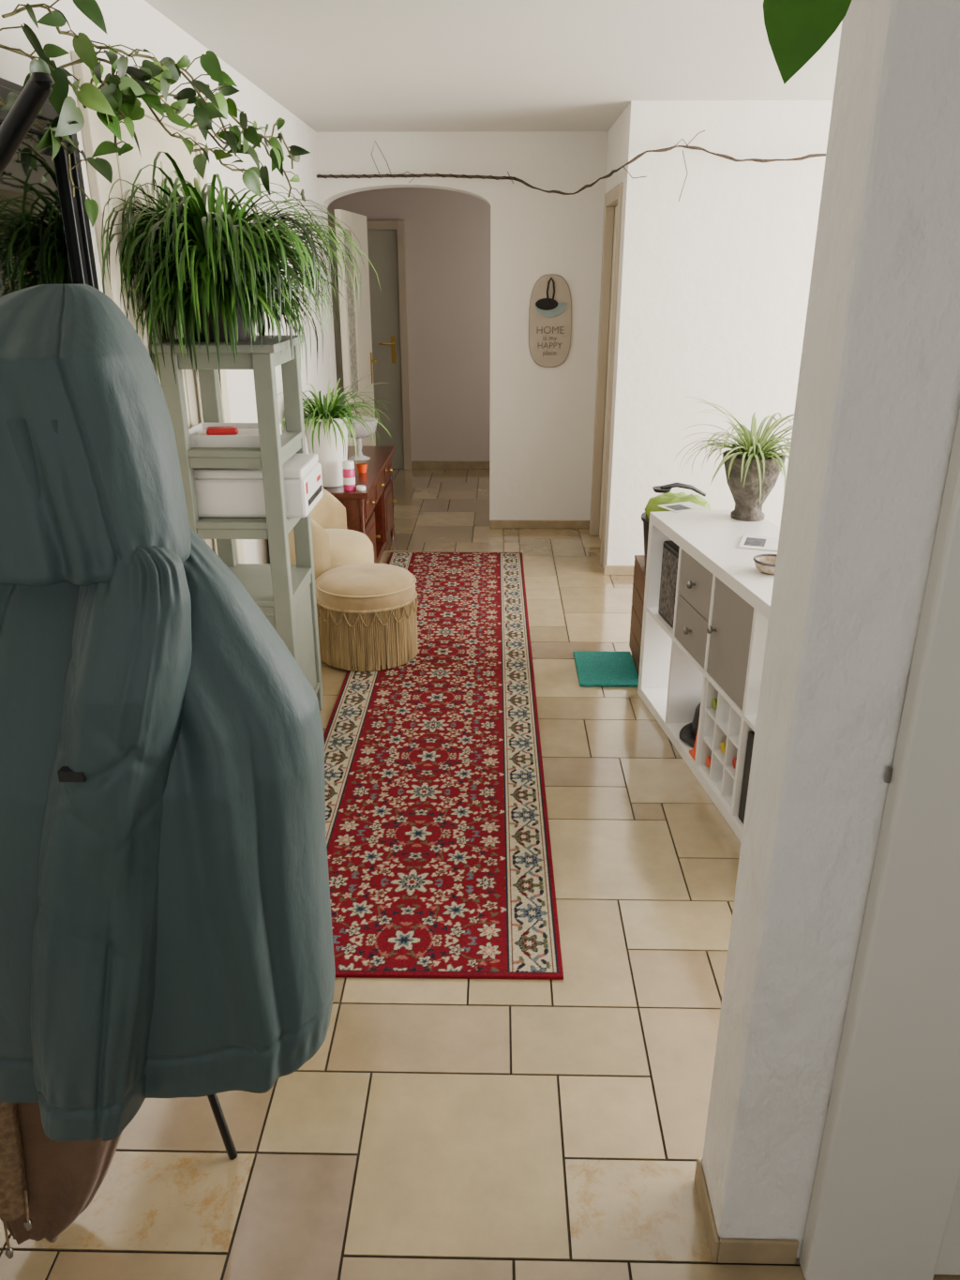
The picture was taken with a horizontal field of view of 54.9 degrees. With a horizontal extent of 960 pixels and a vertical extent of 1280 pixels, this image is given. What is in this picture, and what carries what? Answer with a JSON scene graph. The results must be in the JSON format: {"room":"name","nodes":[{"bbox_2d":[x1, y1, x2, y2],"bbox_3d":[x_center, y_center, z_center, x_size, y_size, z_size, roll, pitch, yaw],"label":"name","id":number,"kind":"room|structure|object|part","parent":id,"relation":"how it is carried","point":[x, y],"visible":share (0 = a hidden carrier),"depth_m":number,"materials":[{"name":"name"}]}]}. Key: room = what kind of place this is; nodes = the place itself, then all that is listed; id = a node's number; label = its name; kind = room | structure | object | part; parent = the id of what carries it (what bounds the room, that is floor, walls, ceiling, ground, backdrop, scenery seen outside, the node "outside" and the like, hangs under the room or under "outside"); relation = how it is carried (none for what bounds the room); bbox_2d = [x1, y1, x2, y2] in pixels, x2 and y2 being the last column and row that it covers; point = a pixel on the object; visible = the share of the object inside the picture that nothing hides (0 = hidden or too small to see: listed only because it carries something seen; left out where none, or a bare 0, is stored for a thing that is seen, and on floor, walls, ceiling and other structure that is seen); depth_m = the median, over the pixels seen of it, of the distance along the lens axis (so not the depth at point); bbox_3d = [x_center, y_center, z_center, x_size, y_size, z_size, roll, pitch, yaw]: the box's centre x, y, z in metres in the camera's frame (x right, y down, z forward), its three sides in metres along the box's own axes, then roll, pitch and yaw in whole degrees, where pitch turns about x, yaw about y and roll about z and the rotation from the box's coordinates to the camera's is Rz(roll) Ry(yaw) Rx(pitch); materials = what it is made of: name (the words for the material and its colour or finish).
{"room":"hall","nodes":[
{"label":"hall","id":0,"kind":"room"},
{"bbox_2d":[0,0,331,563],"bbox_3d":[-1.082,-0.514,2.434,0.120,2.355,7.260,0,22,1],"label":"wall","id":1,"kind":"structure","parent":0,"point":[127,23],"depth_m":3.63,"materials":[{"name":"white paint"}]},
{"bbox_2d":[0,77,99,297],"bbox_3d":[-1.012,-0.642,1.978,0.034,1.030,1.010,0,22,1],"label":"wall mirror","id":2,"kind":"object","parent":1,"relation":"attached to","point":[46,237],"visible":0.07,"depth_m":2.15,"materials":[{"name":"black mirror"}]},
{"bbox_2d":[0,121,77,297],"bbox_3d":[-1.025,-0.642,1.978,0.007,0.870,0.850,0,22,1],"label":"mirror glass","id":3,"kind":"object","parent":2,"relation":"attached to","point":[38,213],"depth_m":2.13,"materials":[{"name":"mirror"}]},
{"bbox_2d":[71,50,244,563],"bbox_3d":[-0.995,-0.666,3.147,0.025,2.110,1.000,0,22,1],"label":"trim","id":4,"kind":"structure","parent":1,"relation":"attached to","point":[91,125],"depth_m":2.46,"materials":[{"name":"beige paint"}]},
{"bbox_2d":[100,105,218,556],"bbox_3d":[-0.996,-0.629,3.162,0.022,2.030,0.840,0,22,1],"label":"door","id":5,"kind":"structure","parent":1,"relation":"in","point":[157,138],"depth_m":2.79,"materials":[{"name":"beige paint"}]},
{"bbox_2d":[327,187,490,461],"bbox_3d":[-0.339,-2.611,7.699,3.400,2.355,0.100,0,22,1],"label":"wall","id":6,"kind":"structure","parent":0,"point":[448,232],"depth_m":7.61,"materials":[{"name":"paint"}]},
{"bbox_2d":[328,229,404,468],"bbox_3d":[-1.001,-2.375,7.708,0.680,1.910,0.084,0,22,1],"label":"door","id":7,"kind":"structure","parent":6,"relation":"in","point":[382,244],"depth_m":7.66,"materials":[{"name":"white wood"}]},
{"bbox_3d":[-0.767,-2.410,7.675,0.128,0.220,0.059,0,22,1],"label":"handle","id":8,"kind":"part","parent":7,"relation":"part of","materials":[{"name":"gold metal"}]},
{"bbox_2d":[328,220,411,469],"bbox_3d":[-1.001,-2.412,7.706,0.810,1.980,0.060,0,22,1],"label":"trim","id":9,"kind":"structure","parent":6,"relation":"attached to","point":[399,225],"depth_m":7.59,"materials":[{"name":"beige wood"}]},
{"bbox_2d":[411,460,489,469],"bbox_3d":[0.379,-1.522,8.052,1.960,0.070,0.020,0,22,1],"label":"baseboard","id":10,"kind":"structure","parent":6,"relation":"attached to","point":[415,464],"depth_m":8.06,"materials":[{"name":"stone"}]},
{"bbox_2d":[316,131,608,520],"bbox_3d":[-0.378,-1.889,5.887,3.400,2.355,0.200,0,22,1],"label":"wall","id":11,"kind":"structure","parent":0,"point":[542,419],"depth_m":5.61,"materials":[{"name":"white paint"}]},
{"bbox_2d":[334,209,378,445],"bbox_3d":[-0.810,-1.893,6.417,0.107,1.950,0.760,2,22,5],"label":"door","id":12,"kind":"structure","parent":11,"relation":"in","point":[355,321],"depth_m":6.24,"materials":[{"name":"paint"}]},
{"bbox_3d":[-0.863,-2.136,6.109,0.016,1.050,0.240,2,22,5],"label":"pane","id":13,"kind":"part","parent":12,"relation":"part of","materials":[{"name":"clear glass"}]},
{"bbox_3d":[-0.763,-1.962,6.684,0.059,0.220,0.128,0,22,1],"label":"handle","id":14,"kind":"part","parent":12,"relation":"part of","materials":[{"name":"gold metal"}]},
{"bbox_2d":[489,519,589,528],"bbox_3d":[0.402,-0.775,6.199,0.676,0.055,0.015,0,22,1],"label":"baseboard","id":15,"kind":"structure","parent":11,"relation":"attached to","point":[493,523],"depth_m":6.19,"materials":[{"name":"stone"}]},
{"bbox_2d":[528,273,572,367],"bbox_3d":[0.435,-1.968,5.714,0.266,0.545,0.031,0,22,1],"label":"wall plaque","id":16,"kind":"object","parent":11,"relation":"attached to","point":[550,303],"visible":1,"depth_m":5.71,"materials":[{"name":"wood"}]},
{"bbox_2d":[0,468,959,1279],"bbox_3d":[0.768,0.253,3.798,6.000,0.080,9.700,0,22,1],"label":"floor","id":17,"kind":"structure","parent":0,"point":[437,1128],"depth_m":1.92,"materials":[{"name":"tile"}]},
{"bbox_2d":[0,72,237,1159],"bbox_3d":[-0.713,0.172,1.432,0.543,1.820,0.489,0,22,1],"label":"coat stand","id":18,"kind":"object","parent":17,"relation":"on","point":[30,101],"visible":0.27,"depth_m":0.98,"materials":[{"name":"black metal"}]},
{"bbox_2d":[0,1101,121,1259],"bbox_3d":[-0.735,0.806,1.542,0.418,0.471,0.148,-2,22,-5],"label":"bag","id":19,"kind":"object","parent":18,"relation":"hanging from","point":[46,1183],"visible":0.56,"depth_m":1.53,"materials":[{"name":"leather"}]},
{"bbox_3d":[-0.789,0.979,1.537,0.013,0.113,0.004,0,22,1],"label":"cord","id":20,"kind":"part","parent":19,"relation":"part of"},
{"bbox_3d":[-0.771,0.800,1.487,0.096,0.329,0.044,0,22,1],"label":"trim","id":21,"kind":"part","parent":19,"relation":"part of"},
{"bbox_3d":[-0.744,0.931,1.517,0.013,0.077,0.004,0,22,1],"label":"cord","id":22,"kind":"part","parent":19,"relation":"part of","materials":[{"name":"brown leather"}]},
{"bbox_2d":[0,284,335,1142],"bbox_3d":[-0.567,0.110,1.173,0.719,1.049,0.350,0,22,1],"label":"coat","id":23,"kind":"object","parent":18,"relation":"hanging from","point":[166,930],"visible":1,"depth_m":1.09,"materials":[{"name":"teal fabric"}]},
{"bbox_2d":[0,284,191,586],"bbox_3d":[-0.467,-0.231,1.011,0.268,0.296,0.204,0,22,1],"label":"hood","id":24,"kind":"object","parent":23,"relation":"attached to","point":[92,493],"depth_m":0.95,"materials":[{"name":"teal fabric"}]},
{"bbox_3d":[-0.623,0.802,1.690,0.307,0.457,0.027,-3,22,-8],"label":"leg","id":25,"kind":"part","parent":18,"relation":"part of","materials":[{"name":"black metal"}]},
{"bbox_2d":[151,334,323,710],"bbox_3d":[-0.792,-0.312,3.219,0.369,1.399,0.452,0,22,1],"label":"shelf rack","id":26,"kind":"object","parent":17,"relation":"on","point":[285,593],"visible":0.61,"depth_m":2.99,"materials":[{"name":"green paint"}]},
{"bbox_3d":[-0.943,-0.233,3.052,0.058,1.375,0.045,0,22,1],"label":"post","id":27,"kind":"part","parent":26,"relation":"part of","materials":[{"name":"green paint"}]},
{"bbox_3d":[-0.936,-0.372,3.400,0.058,1.375,0.045,0,22,1],"label":"post","id":28,"kind":"part","parent":26,"relation":"part of","materials":[{"name":"green paint"}]},
{"bbox_2d":[188,422,282,447],"bbox_3d":[-0.822,-0.678,3.050,0.275,0.038,0.265,0,22,1],"label":"tray","id":29,"kind":"object","parent":26,"relation":"on","point":[196,441],"visible":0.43,"depth_m":2.93,"materials":[{"name":"white plastic"}]},
{"bbox_2d":[196,428,258,435],"bbox_3d":[-0.824,-0.672,3.044,0.200,0.020,0.180,-1,22,-3],"label":"paper stack","id":30,"kind":"object","parent":29,"relation":"in","point":[241,431],"visible":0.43,"depth_m":3.06,"materials":[{"name":"white paper"}]},
{"bbox_2d":[206,425,238,435],"bbox_3d":[-0.840,-0.681,3.009,0.100,0.022,0.060,-6,23,-15],"label":"case","id":31,"kind":"object","parent":30,"relation":"on","point":[224,429],"visible":0.97,"depth_m":2.99,"materials":[{"name":"plastic"}]},
{"bbox_2d":[100,150,379,389],"bbox_3d":[-0.645,-1.096,2.881,0.688,0.699,1.146,0,22,1],"label":"spider plant","id":32,"kind":"object","parent":26,"relation":"on","point":[217,283],"visible":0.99,"depth_m":2.65,"materials":[{"name":"green plant"}]},
{"bbox_2d":[0,0,309,232],"bbox_3d":[-0.691,-1.272,2.401,0.198,0.442,1.621,4,22,10],"label":"pothos vine","id":33,"kind":"object","parent":32,"relation":"on","point":[137,100],"visible":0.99,"depth_m":2.03,"materials":[{"name":"green plant"}]},
{"bbox_3d":[-0.814,-1.017,2.907,0.256,0.140,0.256,0,22,1],"label":"pot","id":34,"kind":"part","parent":32,"relation":"part of","materials":[{"name":"grey ceramic"}]},
{"bbox_2d":[193,453,323,517],"bbox_3d":[-0.743,-0.527,3.132,0.371,0.158,0.310,0,22,1],"label":"printer","id":35,"kind":"object","parent":26,"relation":"on","point":[220,492],"visible":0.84,"depth_m":2.99,"materials":[{"name":"white plastic"}]},
{"bbox_3d":[-0.746,-0.587,3.109,0.355,0.030,0.300,0,22,1],"label":"lid","id":36,"kind":"part","parent":35,"relation":"part of","materials":[{"name":"white plastic"}]},
{"bbox_3d":[-0.800,0.106,3.179,0.229,0.408,0.015,0,22,1],"label":"panel","id":37,"kind":"part","parent":26,"relation":"part of","materials":[{"name":"grey paint"}]},
{"bbox_3d":[-0.656,-0.231,3.047,0.058,1.375,0.045,0,22,1],"label":"post","id":38,"kind":"part","parent":26,"relation":"part of","materials":[{"name":"green paint"}]},
{"bbox_3d":[-0.649,-0.370,3.395,0.058,1.375,0.045,0,22,1],"label":"post","id":39,"kind":"part","parent":26,"relation":"part of","materials":[{"name":"green paint"}]},
{"bbox_3d":[-0.645,0.036,3.354,0.018,0.408,0.330,0,22,1],"label":"panel","id":40,"kind":"part","parent":26,"relation":"part of","materials":[{"name":"green paint"}]},
{"bbox_2d":[287,487,374,580],"bbox_3d":[-0.738,-0.423,4.391,0.463,0.736,0.540,0,22,1],"label":"armchair","id":41,"kind":"object","parent":17,"relation":"on","point":[334,545],"visible":0.34,"depth_m":4.28,"materials":[{"name":"beige fabric"}]},
{"bbox_3d":[-0.818,-0.517,4.355,0.303,0.535,0.540,0,22,1],"label":"backrest","id":42,"kind":"part","parent":41,"relation":"part of","materials":[{"name":"beige fabric"}]},
{"bbox_3d":[-0.731,-0.380,4.407,0.450,0.245,0.450,0,22,1],"label":"seat","id":43,"kind":"part","parent":41,"relation":"part of","materials":[{"name":"beige fabric"}]},
{"bbox_2d":[323,445,396,563],"bbox_3d":[-0.744,-0.704,5.302,0.407,0.585,1.340,0,22,1],"label":"wooden dresser","id":44,"kind":"object","parent":17,"relation":"on","point":[369,512],"visible":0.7,"depth_m":5.14,"materials":[{"name":"brown wood"}]},
{"bbox_2d":[277,373,398,487],"bbox_3d":[-0.679,-1.060,4.678,0.560,0.537,0.676,0,22,1],"label":"spider plant","id":45,"kind":"object","parent":44,"relation":"on","point":[326,427],"visible":0.81,"depth_m":4.59,"materials":[{"name":"green plant"}]},
{"bbox_3d":[-0.772,-0.962,4.693,0.232,0.345,0.232,0,22,1],"label":"planter","id":46,"kind":"part","parent":45,"relation":"part of","materials":[{"name":"white ceramic"}]},
{"bbox_2d":[342,460,355,491],"bbox_3d":[-0.654,-0.820,4.607,0.061,0.144,0.061,0,22,1],"label":"candle jar","id":47,"kind":"object","parent":44,"relation":"on","point":[348,466],"visible":1,"depth_m":4.58,"materials":[{"name":"white ceramic"}]},
{"bbox_3d":[-0.654,-0.870,4.587,0.058,0.036,0.058,0,22,1],"label":"lid","id":48,"kind":"part","parent":47,"relation":"part of","materials":[{"name":"white ceramic"}]},
{"bbox_2d":[356,484,365,491],"bbox_3d":[-0.595,-0.759,4.620,0.048,0.021,0.048,0,22,1],"label":"tin","id":49,"kind":"object","parent":44,"relation":"on","point":[361,488],"visible":1,"depth_m":4.60,"materials":[{"name":"white metal"}]},
{"bbox_3d":[-0.593,-0.451,4.708,0.036,0.555,0.036,0,22,1],"label":"corner post","id":50,"kind":"part","parent":44,"relation":"part of","materials":[{"name":"brown wood"}]},
{"bbox_2d":[356,461,368,473],"bbox_3d":[-0.641,-0.937,5.023,0.068,0.054,0.068,0,22,1],"label":"cup","id":51,"kind":"object","parent":44,"relation":"on","point":[362,466],"visible":1,"depth_m":5.01,"materials":[{"name":"orange plastic"}]},
{"bbox_2d":[347,416,378,460],"bbox_3d":[-0.703,-1.165,5.364,0.236,0.225,0.236,0,22,1],"label":"glass compote","id":52,"kind":"object","parent":44,"relation":"on","point":[360,432],"visible":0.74,"depth_m":5.31,"materials":[{"name":"clear glass"}]},
{"bbox_2d":[347,416,378,438],"bbox_3d":[-0.703,-1.221,5.342,0.236,0.105,0.236,0,22,1],"label":"bowl","id":53,"kind":"object","parent":52,"relation":"on","point":[360,432],"depth_m":5.27,"materials":[{"name":"white ceramic"}]},
{"bbox_3d":[-0.588,-0.719,4.834,0.035,0.140,0.398,0,22,1],"label":"drawer","id":54,"kind":"part","parent":44,"relation":"part of","materials":[{"name":"brown wood"}]},
{"bbox_3d":[-0.590,-0.491,4.924,0.032,0.300,0.398,0,22,1],"label":"door","id":55,"kind":"part","parent":44,"relation":"part of","materials":[{"name":"brown wood"}]},
{"bbox_3d":[-0.580,-0.876,5.227,0.035,0.140,0.398,0,22,1],"label":"drawer","id":56,"kind":"part","parent":44,"relation":"part of","materials":[{"name":"brown wood"}]},
{"bbox_3d":[-0.572,-1.032,5.620,0.035,0.140,0.398,0,22,1],"label":"drawer","id":57,"kind":"part","parent":44,"relation":"part of","materials":[{"name":"brown wood"}]},
{"bbox_3d":[-0.573,-0.804,5.711,0.032,0.300,0.398,0,22,1],"label":"door","id":58,"kind":"part","parent":44,"relation":"part of","materials":[{"name":"brown wood"}]},
{"bbox_3d":[-0.568,-0.926,5.901,0.036,0.555,0.036,0,22,1],"label":"corner post","id":59,"kind":"part","parent":44,"relation":"part of","materials":[{"name":"brown wood"}]},
{"bbox_2d":[323,551,563,979],"bbox_3d":[-0.170,0.143,3.953,0.800,0.008,3.660,0,22,1],"label":"runner rug","id":60,"kind":"object","parent":17,"relation":"on","point":[439,848],"visible":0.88,"depth_m":3.00,"materials":[{"name":"fabric"}]},
{"bbox_2d":[315,563,418,671],"bbox_3d":[-0.499,-0.119,4.086,0.448,0.372,0.448,12,25,27],"label":"pouf","id":61,"kind":"object","parent":60,"relation":"on","point":[367,612],"visible":0.98,"depth_m":3.93,"materials":[{"name":"beige fabric"}]},
{"bbox_2d":[316,563,415,610],"bbox_3d":[-0.499,-0.242,4.037,0.432,0.108,0.432,0,22,1],"label":"cushion","id":62,"kind":"object","parent":61,"relation":"on","point":[357,586],"depth_m":3.91,"materials":[{"name":"beige fabric"}]},
{"bbox_2d":[573,650,638,686],"bbox_3d":[0.545,0.122,3.999,0.255,0.014,0.360,0,22,1],"label":"floor mat","id":63,"kind":"object","parent":17,"relation":"on","point":[594,669],"visible":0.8,"depth_m":3.97,"materials":[{"name":"teal fabric"}]},
{"bbox_2d":[629,555,646,672],"bbox_3d":[0.844,-0.095,3.948,0.346,0.455,0.348,0,22,1],"label":"wooden crate","id":64,"kind":"object","parent":17,"relation":"on","point":[640,568],"visible":0.23,"depth_m":3.94,"materials":[{"name":"brown wood"}]},
{"bbox_2d":[641,512,649,566],"bbox_3d":[0.808,-0.403,3.816,0.296,0.215,0.296,0,22,1],"label":"bucket","id":65,"kind":"object","parent":64,"relation":"on","point":[646,521],"visible":0.16,"depth_m":3.78,"materials":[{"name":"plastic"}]},
{"bbox_2d":[644,491,711,519],"bbox_3d":[0.806,-0.454,3.794,0.254,0.298,0.266,-16,27,-35],"label":"bag","id":66,"kind":"object","parent":65,"relation":"in","point":[668,498],"visible":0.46,"depth_m":3.72,"materials":[{"name":"green plastic"}]},
{"bbox_2d":[652,481,706,496],"bbox_3d":[0.795,-0.590,3.659,0.233,0.065,0.076,-3,22,-7],"label":"ladle","id":67,"kind":"object","parent":66,"relation":"on","point":[665,489],"visible":1,"depth_m":3.65,"materials":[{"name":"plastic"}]},
{"bbox_2d":[637,509,780,842],"bbox_3d":[0.915,0.101,3.048,0.412,0.757,1.330,-3,22,-7],"label":"cube shelf","id":68,"kind":"object","parent":17,"relation":"on","point":[715,647],"depth_m":3.05,"materials":[{"name":"white laminate"}]},
{"bbox_2d":[658,540,679,628],"bbox_3d":[0.799,-0.205,3.403,0.223,0.290,0.200,-3,22,-7],"label":"speaker","id":69,"kind":"object","parent":68,"relation":"in","point":[670,559],"visible":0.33,"depth_m":3.38},
{"bbox_2d":[657,501,707,512],"bbox_3d":[0.781,-0.513,3.563,0.150,0.002,0.120,-10,24,-23],"label":"letter","id":70,"kind":"object","parent":68,"relation":"on","point":[676,507],"visible":1,"depth_m":3.56,"materials":[{"name":"paper"}]},
{"bbox_2d":[665,504,692,511],"bbox_3d":[0.762,-0.509,3.551,0.075,0.001,0.078,-10,24,-23],"label":"print","id":71,"kind":"object","parent":70,"relation":"on","point":[672,507],"depth_m":3.55},
{"bbox_3d":[0.703,-0.032,3.135,0.026,0.027,0.028,-3,22,-7],"label":"knob","id":72,"kind":"part","parent":68,"relation":"part of","materials":[{"name":"metal"}]},
{"bbox_3d":[0.863,0.272,3.296,0.299,0.176,0.248,-3,22,-7],"label":"baseball cap","id":73,"kind":"part","parent":68,"relation":"part of","materials":[{"name":"black fabric"}]},
{"bbox_3d":[0.703,-0.184,3.075,0.026,0.027,0.028,-3,22,-7],"label":"knob","id":74,"kind":"part","parent":68,"relation":"part of","materials":[{"name":"metal"}]},
{"bbox_3d":[0.877,-0.041,3.157,0.326,0.160,0.294,-3,22,-7],"label":"drawer","id":75,"kind":"part","parent":68,"relation":"part of","materials":[{"name":"beige wood"}]},
{"bbox_2d":[689,727,698,760],"bbox_3d":[0.771,0.308,3.161,0.076,0.210,0.076,-3,22,-7],"label":"cone","id":76,"kind":"object","parent":68,"relation":"in","point":[692,752],"visible":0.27,"depth_m":3.18,"materials":[{"name":"orange plastic"}]},
{"bbox_3d":[0.888,0.271,3.299,0.248,0.176,0.248,-3,22,-7],"label":"crown","id":77,"kind":"part","parent":68,"relation":"part of","materials":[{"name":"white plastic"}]},
{"bbox_3d":[0.877,-0.193,3.097,0.326,0.160,0.294,-3,22,-7],"label":"drawer","id":78,"kind":"part","parent":68,"relation":"part of","materials":[{"name":"grey wood"}]},
{"bbox_2d":[706,756,711,767],"bbox_3d":[0.914,0.399,3.103,0.310,0.066,0.066,-3,22,-7],"label":"bottle","id":79,"kind":"object","parent":68,"relation":"in","point":[708,759],"visible":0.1,"depth_m":3.08,"materials":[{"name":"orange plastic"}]},
{"bbox_3d":[0.730,-0.032,2.915,0.026,0.027,0.028,-3,22,-7],"label":"knob","id":80,"kind":"part","parent":68,"relation":"part of","materials":[{"name":"metal"}]},
{"bbox_2d":[711,698,717,708],"bbox_3d":[0.914,0.201,3.024,0.310,0.066,0.066,-3,22,-7],"label":"bottle","id":81,"kind":"object","parent":68,"relation":"in","point":[715,700],"visible":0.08,"depth_m":3.00,"materials":[{"name":"green plastic"}]},
{"bbox_2d":[720,741,726,752],"bbox_3d":[0.928,0.337,2.971,0.310,0.066,0.066,-3,22,-7],"label":"bottle","id":82,"kind":"object","parent":68,"relation":"in","point":[723,745],"visible":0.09,"depth_m":2.94,"materials":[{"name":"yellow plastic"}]},
{"bbox_3d":[0.767,0.007,2.816,0.018,0.324,0.294,-3,22,-7],"label":"door","id":83,"kind":"part","parent":68,"relation":"part of","materials":[{"name":"beige wood"}]},
{"bbox_2d":[673,396,794,521],"bbox_3d":[1.004,-0.646,3.328,0.590,0.422,0.561,0,22,1],"label":"spider plant","id":84,"kind":"object","parent":68,"relation":"on","point":[753,468],"visible":0.88,"depth_m":3.30,"materials":[{"name":"green plant"}]},
{"bbox_3d":[0.987,-0.561,3.371,0.218,0.233,0.218,0,22,1],"label":"pot","id":85,"kind":"part","parent":84,"relation":"part of","materials":[{"name":"stone"}]},
{"bbox_2d":[732,757,737,768],"bbox_3d":[0.941,0.373,2.879,0.310,0.066,0.066,-3,22,-7],"label":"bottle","id":86,"kind":"object","parent":68,"relation":"in","point":[734,760],"visible":0.07,"depth_m":2.86,"materials":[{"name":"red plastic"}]},
{"bbox_2d":[738,730,754,823],"bbox_3d":[0.983,0.450,2.681,0.355,0.300,0.286,-3,22,-7],"label":"storage box","id":87,"kind":"object","parent":68,"relation":"in","point":[751,734],"visible":0.09,"depth_m":2.76,"materials":[{"name":"black plastic"}]},
{"bbox_2d":[738,534,779,551],"bbox_3d":[0.939,-0.324,3.083,0.130,0.005,0.160,8,23,19],"label":"magazine","id":88,"kind":"object","parent":68,"relation":"on","point":[750,542],"visible":0.82,"depth_m":3.07,"materials":[{"name":"paper"}]},
{"bbox_2d":[743,537,767,546],"bbox_3d":[0.919,-0.327,3.085,0.065,0.001,0.104,8,23,19],"label":"print","id":89,"kind":"object","parent":88,"relation":"on","point":[747,541],"depth_m":3.09},
{"bbox_2d":[752,553,777,574],"bbox_3d":[0.885,-0.225,2.788,0.121,0.041,0.120,0,22,1],"label":"bowl","id":90,"kind":"object","parent":68,"relation":"on","point":[764,563],"visible":0.53,"depth_m":2.78,"materials":[{"name":"beige ceramic"}]},
{"bbox_2d":[144,0,843,132],"bbox_3d":[0.768,-2.019,2.894,6.000,0.100,9.700,0,22,1],"label":"ceiling","id":91,"kind":"structure","parent":0,"point":[337,66],"depth_m":3.49,"materials":[{"name":"paint"}]},
{"bbox_2d":[316,100,826,201],"bbox_3d":[0.507,-2.509,4.854,3.090,0.439,0.644,12,25,28],"label":"garland","id":92,"kind":"object","parent":91,"relation":"hanging from","point":[727,157],"visible":0.96,"depth_m":5.21,"materials":[{"name":"brown plant"}]},
{"bbox_3d":[-0.369,-2.685,5.365,1.167,0.042,0.032,1,22,3],"label":"cord","id":93,"kind":"part","parent":92,"relation":"part of","materials":[{"name":"brown plant"}]},
{"bbox_2d":[763,0,851,84],"bbox_3d":[0.273,-0.758,0.684,0.061,0.608,0.046,-8,23,-20],"label":"leaf","id":94,"kind":"object","parent":91,"relation":"hanging from","point":[796,30],"visible":1,"depth_m":0.78,"materials":[{"name":"green plant"}]},
{"bbox_2d":[599,100,657,566],"bbox_3d":[0.790,-1.655,5.299,0.120,2.355,1.020,0,22,1],"label":"wall","id":95,"kind":"structure","parent":0,"point":[632,134],"depth_m":4.79,"materials":[{"name":"white paint"}]},
{"bbox_2d":[589,182,623,565],"bbox_3d":[0.743,-1.507,5.380,0.055,2.020,0.740,0,22,1],"label":"trim","id":96,"kind":"structure","parent":95,"relation":"attached to","point":[613,197],"depth_m":5.45,"materials":[{"name":"beige wood"}]},
{"bbox_2d":[599,205,617,539],"bbox_3d":[0.790,-1.474,5.393,0.040,1.950,0.600,0,22,1],"label":"door","id":97,"kind":"structure","parent":95,"relation":"in","point":[616,207],"depth_m":5.59,"materials":[{"name":"beige paint"}]},
{"bbox_2d":[628,100,832,565],"bbox_3d":[2.221,-1.478,4.855,2.760,2.355,0.120,0,22,1],"label":"wall","id":98,"kind":"structure","parent":0,"point":[729,271],"depth_m":4.68,"materials":[{"name":"white paint"}]},
{"bbox_2d":[603,565,634,574],"bbox_3d":[2.152,-0.385,5.218,2.895,0.055,0.015,0,22,1],"label":"baseboard","id":99,"kind":"structure","parent":98,"relation":"attached to","point":[608,569],"depth_m":5.24,"materials":[{"name":"stone"}]},
{"bbox_2d":[702,0,959,1258],"bbox_3d":[2.028,-0.030,1.219,3.230,2.355,0.153,0,22,1],"label":"wall pillar","id":100,"kind":"structure","parent":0,"point":[878,403],"depth_m":1.17,"materials":[{"name":"white paint"}]},
{"bbox_2d":[694,1158,798,1264],"bbox_3d":[0.477,1.028,1.670,0.144,0.055,0.163,0,22,1],"label":"baseboard","id":101,"kind":"structure","parent":100,"relation":"attached to","point":[723,1250],"depth_m":1.60,"materials":[{"name":"tile"}]},
{"bbox_2d":[799,408,959,1279],"bbox_3d":[1.132,0.107,1.190,1.158,2.120,0.036,0,22,1],"label":"trim","id":102,"kind":"structure","parent":100,"relation":"attached to","point":[887,1179],"depth_m":1.36,"materials":[{"name":"white paint"}]},
{"bbox_2d":[884,766,892,783],"bbox_3d":[0.550,0.181,1.245,0.007,0.022,0.007,-8,23,-20],"label":"pin","id":103,"kind":"object","parent":102,"relation":"attached to","point":[889,770],"visible":1,"depth_m":1.24,"materials":[{"name":"metal"}]},
{"bbox_2d":[934,1180,959,1275],"bbox_3d":[1.171,0.146,1.208,0.800,2.025,0.018,0,22,1],"label":"door","id":104,"kind":"structure","parent":102,"relation":"attached to","point":[949,1259],"depth_m":1.55,"materials":[{"name":"white paint"}]}
]}

